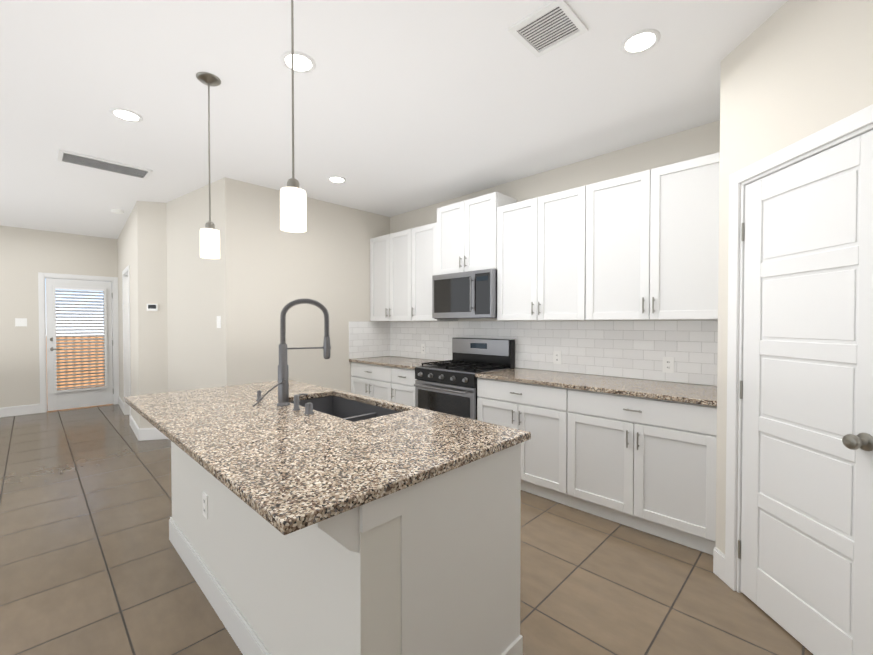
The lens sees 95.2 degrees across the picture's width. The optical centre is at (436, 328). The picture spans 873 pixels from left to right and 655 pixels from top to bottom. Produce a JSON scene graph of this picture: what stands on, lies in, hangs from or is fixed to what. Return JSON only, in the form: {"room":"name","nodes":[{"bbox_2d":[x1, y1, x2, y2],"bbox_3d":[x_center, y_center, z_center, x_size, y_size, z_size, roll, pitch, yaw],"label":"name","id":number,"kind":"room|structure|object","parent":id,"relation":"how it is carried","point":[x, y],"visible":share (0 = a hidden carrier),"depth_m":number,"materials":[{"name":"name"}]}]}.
{"room":"kitchen","nodes":[
{"label":"kitchen","id":0,"kind":"room"},
{"bbox_2d":[0,0,787,238],"bbox_3d":[-2.430,-1.478,2.677,11.200,0.100,7.400,1,1,44],"label":"ceiling","id":1,"kind":"structure","parent":0,"point":[402,106],"depth_m":2.43,"materials":[{"name":"white paint"}]},
{"bbox_2d":[57,149,152,179],"bbox_3d":[-2.905,-1.433,3.507,0.300,0.014,0.620,1,1,44],"label":"ceiling vent","id":2,"kind":"object","parent":1,"relation":"in","point":[73,158],"visible":1,"depth_m":3.48,"materials":[{"name":"white metal"}]},
{"bbox_2d":[110,209,123,213],"bbox_3d":[-3.937,-1.445,4.912,0.130,0.034,0.130,1,1,44],"label":"smoke detector","id":3,"kind":"object","parent":1,"relation":"attached to","point":[117,211],"visible":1,"depth_m":4.88,"materials":[{"name":"white plastic"}]},
{"bbox_2d":[110,108,142,121],"bbox_3d":[-2.070,-1.425,2.660,0.176,0.007,0.176,1,1,44],"label":"recessed light","id":4,"kind":"object","parent":1,"relation":"in","point":[125,114],"visible":1,"depth_m":2.65,"materials":[{"name":"white"}]},
{"bbox_2d":[196,72,220,258],"bbox_3d":[-1.295,-0.915,2.271,0.124,1.015,0.124,1,1,44],"label":"pendant light","id":5,"kind":"object","parent":1,"relation":"hanging from","point":[209,241],"visible":1,"depth_m":2.25,"materials":[{"name":"white glass"}]},
{"bbox_2d":[280,0,306,232],"bbox_3d":[-0.574,-0.905,1.592,0.124,1.015,0.124,1,1,44],"label":"pendant light","id":6,"kind":"object","parent":1,"relation":"hanging from","point":[293,213],"visible":1,"depth_m":1.57,"materials":[{"name":"white glass"}]},
{"bbox_2d":[281,51,315,72],"bbox_3d":[-0.735,-1.417,2.121,0.176,0.007,0.176,1,1,44],"label":"recessed light","id":7,"kind":"object","parent":1,"relation":"in","point":[304,63],"visible":0.98,"depth_m":2.12,"materials":[{"name":"white"}]},
{"bbox_2d":[328,176,345,182],"bbox_3d":[-0.964,-1.442,3.858,0.176,0.007,0.176,1,1,44],"label":"recessed light","id":8,"kind":"object","parent":1,"relation":"in","point":[336,179],"visible":1,"depth_m":3.85,"materials":[{"name":"white"}]},
{"bbox_2d":[508,0,587,57],"bbox_3d":[0.526,-1.410,1.878,0.270,0.012,0.270,1,1,44],"label":"ceiling vent","id":9,"kind":"object","parent":1,"relation":"in","point":[548,27],"visible":1,"depth_m":1.87,"materials":[{"name":"white metal"}]},
{"bbox_2d":[621,29,660,54],"bbox_3d":[1.006,-1.414,1.968,0.176,0.007,0.176,1,1,44],"label":"recessed light","id":10,"kind":"object","parent":1,"relation":"in","point":[640,41],"visible":1,"depth_m":1.96,"materials":[{"name":"white"}]},
{"bbox_2d":[0,404,812,654],"bbox_3d":[-2.430,1.361,2.719,11.200,0.100,7.400,1,1,44],"label":"floor","id":11,"kind":"structure","parent":0,"point":[92,562],"depth_m":2.14,"materials":[{"name":"tile"}]},
{"bbox_2d":[159,391,522,654],"bbox_3d":[-0.679,0.880,2.019,2.056,0.884,0.943,1,1,44],"label":"kitchen island","id":12,"kind":"object","parent":11,"relation":"on","point":[430,568],"depth_m":1.36,"materials":[{"name":"white paint"}]},
{"bbox_2d":[202,492,207,518],"bbox_3d":[-1.154,0.880,1.985,0.070,0.115,0.008,1,1,44],"label":"outlet","id":13,"kind":"object","parent":12,"relation":"attached to","point":[204,494],"depth_m":1.97,"materials":[{"name":"white plastic"}]},
{"bbox_2d":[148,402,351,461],"bbox_3d":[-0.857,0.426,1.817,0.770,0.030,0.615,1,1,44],"label":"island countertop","id":14,"kind":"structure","parent":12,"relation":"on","point":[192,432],"depth_m":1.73,"materials":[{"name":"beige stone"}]},
{"bbox_2d":[196,407,530,537],"bbox_3d":[-0.208,0.431,1.464,0.650,0.030,1.020,1,1,44],"label":"island countertop","id":15,"kind":"structure","parent":12,"relation":"on","point":[293,483],"depth_m":1.28,"materials":[{"name":"beige stone"}]},
{"bbox_2d":[290,396,398,421],"bbox_3d":[-0.518,0.540,2.164,0.794,0.207,0.379,1,1,44],"label":"sink","id":16,"kind":"object","parent":15,"relation":"in","point":[352,409],"depth_m":2.42,"materials":[{"name":"black metal"}]},
{"bbox_2d":[351,364,416,406],"bbox_3d":[-0.401,0.841,4.626,1.184,0.884,0.615,1,1,44],"label":"base cabinet","id":17,"kind":"object","parent":11,"relation":"on","point":[396,385],"depth_m":4.36,"materials":[{"name":"white wood"}]},
{"bbox_2d":[349,356,437,371],"bbox_3d":[-0.410,0.384,4.610,1.184,0.030,0.640,1,1,44],"label":"countertop","id":18,"kind":"structure","parent":17,"relation":"on","point":[387,361],"depth_m":4.51,"materials":[{"name":"beige stone"}]},
{"bbox_2d":[414,338,514,419],"bbox_3d":[0.252,0.699,3.901,0.752,1.190,0.692,1,1,44],"label":"range","id":19,"kind":"object","parent":11,"relation":"on","point":[448,387],"visible":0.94,"depth_m":3.81,"materials":[{"name":"silver metal"}]},
{"bbox_2d":[475,376,576,508],"bbox_3d":[0.883,0.860,3.366,0.891,0.884,0.615,1,1,44],"label":"base cabinet","id":20,"kind":"object","parent":11,"relation":"on","point":[549,458],"depth_m":3.03,"materials":[{"name":"white wood"}]},
{"bbox_2d":[577,392,716,554],"bbox_3d":[1.459,0.868,2.800,0.973,0.884,0.615,1,1,44],"label":"base cabinet","id":21,"kind":"object","parent":11,"relation":"on","point":[639,454],"depth_m":2.50,"materials":[{"name":"white wood"}]},
{"bbox_2d":[475,368,716,407],"bbox_3d":[1.177,0.407,3.053,1.739,0.030,0.640,1,1,44],"label":"countertop","id":22,"kind":"structure","parent":21,"relation":"on","point":[616,386],"depth_m":2.83,"materials":[{"name":"beige stone"}]},
{"bbox_2d":[0,0,872,572],"bbox_3d":[-2.366,-0.055,2.438,10.295,2.780,6.720,1,1,44],"label":"wall","id":23,"kind":"structure","parent":0,"point":[794,72],"depth_m":4.11,"materials":[{"name":"white paint"}]},
{"bbox_2d":[0,404,39,417],"bbox_3d":[-7.126,1.211,4.776,0.013,0.140,3.363,1,1,44],"label":"baseboard","id":24,"kind":"structure","parent":23,"relation":"attached to","point":[33,408],"depth_m":5.82,"materials":[{"name":"white wood"}]},
{"bbox_2d":[15,318,26,325],"bbox_3d":[-6.077,-0.095,5.827,0.010,0.118,0.121,1,1,44],"label":"light switch","id":25,"kind":"object","parent":23,"relation":"attached to","point":[20,321],"visible":1,"depth_m":5.83,"materials":[{"name":"white plastic"}]},
{"bbox_2d":[38,272,117,412],"bbox_3d":[-5.667,0.204,6.342,0.148,2.107,0.937,1,1,44],"label":"door frame","id":26,"kind":"structure","parent":23,"relation":"attached to","point":[41,276],"depth_m":6.03,"materials":[{"name":"white wood"}]},
{"bbox_2d":[46,278,113,410],"bbox_3d":[-5.628,0.238,6.311,0.104,2.015,0.787,1,1,44],"label":"entry door","id":27,"kind":"structure","parent":23,"relation":"in","point":[61,399],"depth_m":6.29,"materials":[{"name":"white wood"}]},
{"bbox_2d":[55,287,104,389],"bbox_3d":[-5.620,0.145,6.295,0.041,1.571,0.571,1,1,44],"label":"door blinds","id":28,"kind":"object","parent":27,"relation":"attached to","point":[61,289],"visible":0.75,"depth_m":6.28,"materials":[{"name":"white plastic"}]},
{"bbox_2d":[118,396,123,412],"bbox_3d":[-4.957,1.188,6.267,1.021,0.140,0.071,1,1,44],"label":"baseboard","id":29,"kind":"structure","parent":23,"relation":"attached to","point":[120,402],"depth_m":6.24,"materials":[{"name":"white wood"}]},
{"bbox_2d":[114,265,130,421],"bbox_3d":[-4.271,0.215,5.595,0.881,2.107,0.197,1,1,44],"label":"door frame","id":30,"kind":"structure","parent":23,"relation":"attached to","point":[126,272],"depth_m":5.83,"materials":[{"name":"white wood"}]},
{"bbox_2d":[130,416,149,440],"bbox_3d":[-3.660,1.210,4.853,1.067,0.140,0.073,1,1,44],"label":"baseboard","id":31,"kind":"structure","parent":23,"relation":"attached to","point":[142,434],"depth_m":4.59,"materials":[{"name":"white wood"}]},
{"bbox_2d":[147,304,157,310],"bbox_3d":[-3.265,-0.247,4.578,0.110,0.080,0.024,0,1,-15],"label":"thermostat","id":32,"kind":"object","parent":23,"relation":"attached to","point":[152,307],"visible":1,"depth_m":4.57,"materials":[{"name":"white plastic"}]},
{"bbox_2d":[217,316,220,327],"bbox_3d":[-2.133,-0.066,3.897,0.075,0.118,0.010,1,1,36],"label":"light switch","id":33,"kind":"object","parent":23,"relation":"attached to","point":[218,321],"visible":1,"depth_m":3.89,"materials":[{"name":"white plastic"}]},
{"bbox_2d":[370,228,413,320],"bbox_3d":[-0.424,-0.611,4.829,0.836,1.038,0.325,1,1,44],"label":"upper cabinet","id":34,"kind":"object","parent":23,"relation":"attached to","point":[391,255],"depth_m":4.70,"materials":[{"name":"white wood"}]},
{"bbox_2d":[414,223,457,320],"bbox_3d":[-0.045,-0.606,4.457,0.472,1.038,0.325,1,1,44],"label":"upper cabinet","id":35,"kind":"object","parent":23,"relation":"attached to","point":[423,235],"depth_m":4.34,"materials":[{"name":"white wood"}]},
{"bbox_2d":[430,260,497,319],"bbox_3d":[0.365,-0.361,3.999,0.752,0.506,0.406,1,1,44],"label":"microwave","id":36,"kind":"object","parent":23,"relation":"attached to","point":[457,291],"depth_m":3.83,"materials":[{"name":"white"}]},
{"bbox_2d":[434,192,516,271],"bbox_3d":[0.390,-0.906,4.016,0.760,0.705,0.339,1,1,44],"label":"upper cabinet","id":37,"kind":"object","parent":23,"relation":"attached to","point":[465,231],"depth_m":3.86,"materials":[{"name":"white wood"}]},
{"bbox_2d":[349,320,717,385],"bbox_3d":[0.485,0.154,3.735,3.692,0.454,0.639,1,1,44],"label":"tile backsplash","id":38,"kind":"structure","parent":23,"relation":"attached to","point":[634,349],"depth_m":3.44,"materials":[{"name":"white tile"}]},
{"bbox_2d":[421,344,425,353],"bbox_3d":[-0.157,0.240,4.798,0.075,0.118,0.009,1,1,44],"label":"electrical outlet","id":39,"kind":"object","parent":38,"relation":"attached to","point":[423,348],"visible":1,"depth_m":4.79,"materials":[{"name":"white plastic"}]},
{"bbox_2d":[553,351,560,363],"bbox_3d":[1.085,0.258,3.579,0.075,0.118,0.009,1,1,44],"label":"electrical outlet","id":40,"kind":"object","parent":38,"relation":"attached to","point":[556,357],"visible":1,"depth_m":3.58,"materials":[{"name":"white plastic"}]},
{"bbox_2d":[663,357,673,372],"bbox_3d":[1.720,0.268,2.956,0.075,0.118,0.009,1,1,44],"label":"electrical outlet","id":41,"kind":"object","parent":38,"relation":"attached to","point":[668,364],"visible":1,"depth_m":2.95,"materials":[{"name":"white plastic"}]},
{"bbox_2d":[498,183,593,320],"bbox_3d":[0.984,-0.591,3.447,0.892,1.038,0.325,1,1,44],"label":"upper cabinet","id":42,"kind":"object","parent":23,"relation":"attached to","point":[546,243],"depth_m":3.30,"materials":[{"name":"white wood"}]},
{"bbox_2d":[594,152,719,319],"bbox_3d":[1.560,-0.582,2.882,0.973,1.038,0.325,1,1,44],"label":"upper cabinet","id":43,"kind":"object","parent":23,"relation":"attached to","point":[643,245],"depth_m":2.71,"materials":[{"name":"white wood"}]},
{"bbox_2d":[725,104,872,592],"bbox_3d":[1.579,0.273,1.666,0.660,2.107,0.570,1,1,44],"label":"door frame","id":44,"kind":"structure","parent":23,"relation":"attached to","point":[860,122],"depth_m":1.99,"materials":[{"name":"white wood"}]},
{"bbox_2d":[738,130,872,654],"bbox_3d":[1.534,0.308,1.654,0.495,2.015,0.482,1,1,44],"label":"pantry door","id":45,"kind":"structure","parent":23,"relation":"in","point":[805,549],"depth_m":1.62,"materials":[{"name":"white wood"}]},
{"label":"outside","id":46,"kind":"structure","parent":0,"visible":0},
{"bbox_2d":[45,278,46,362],"bbox_3d":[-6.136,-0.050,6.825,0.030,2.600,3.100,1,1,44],"label":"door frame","id":47,"kind":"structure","parent":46,"point":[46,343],"depth_m":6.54,"materials":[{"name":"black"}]}
]}

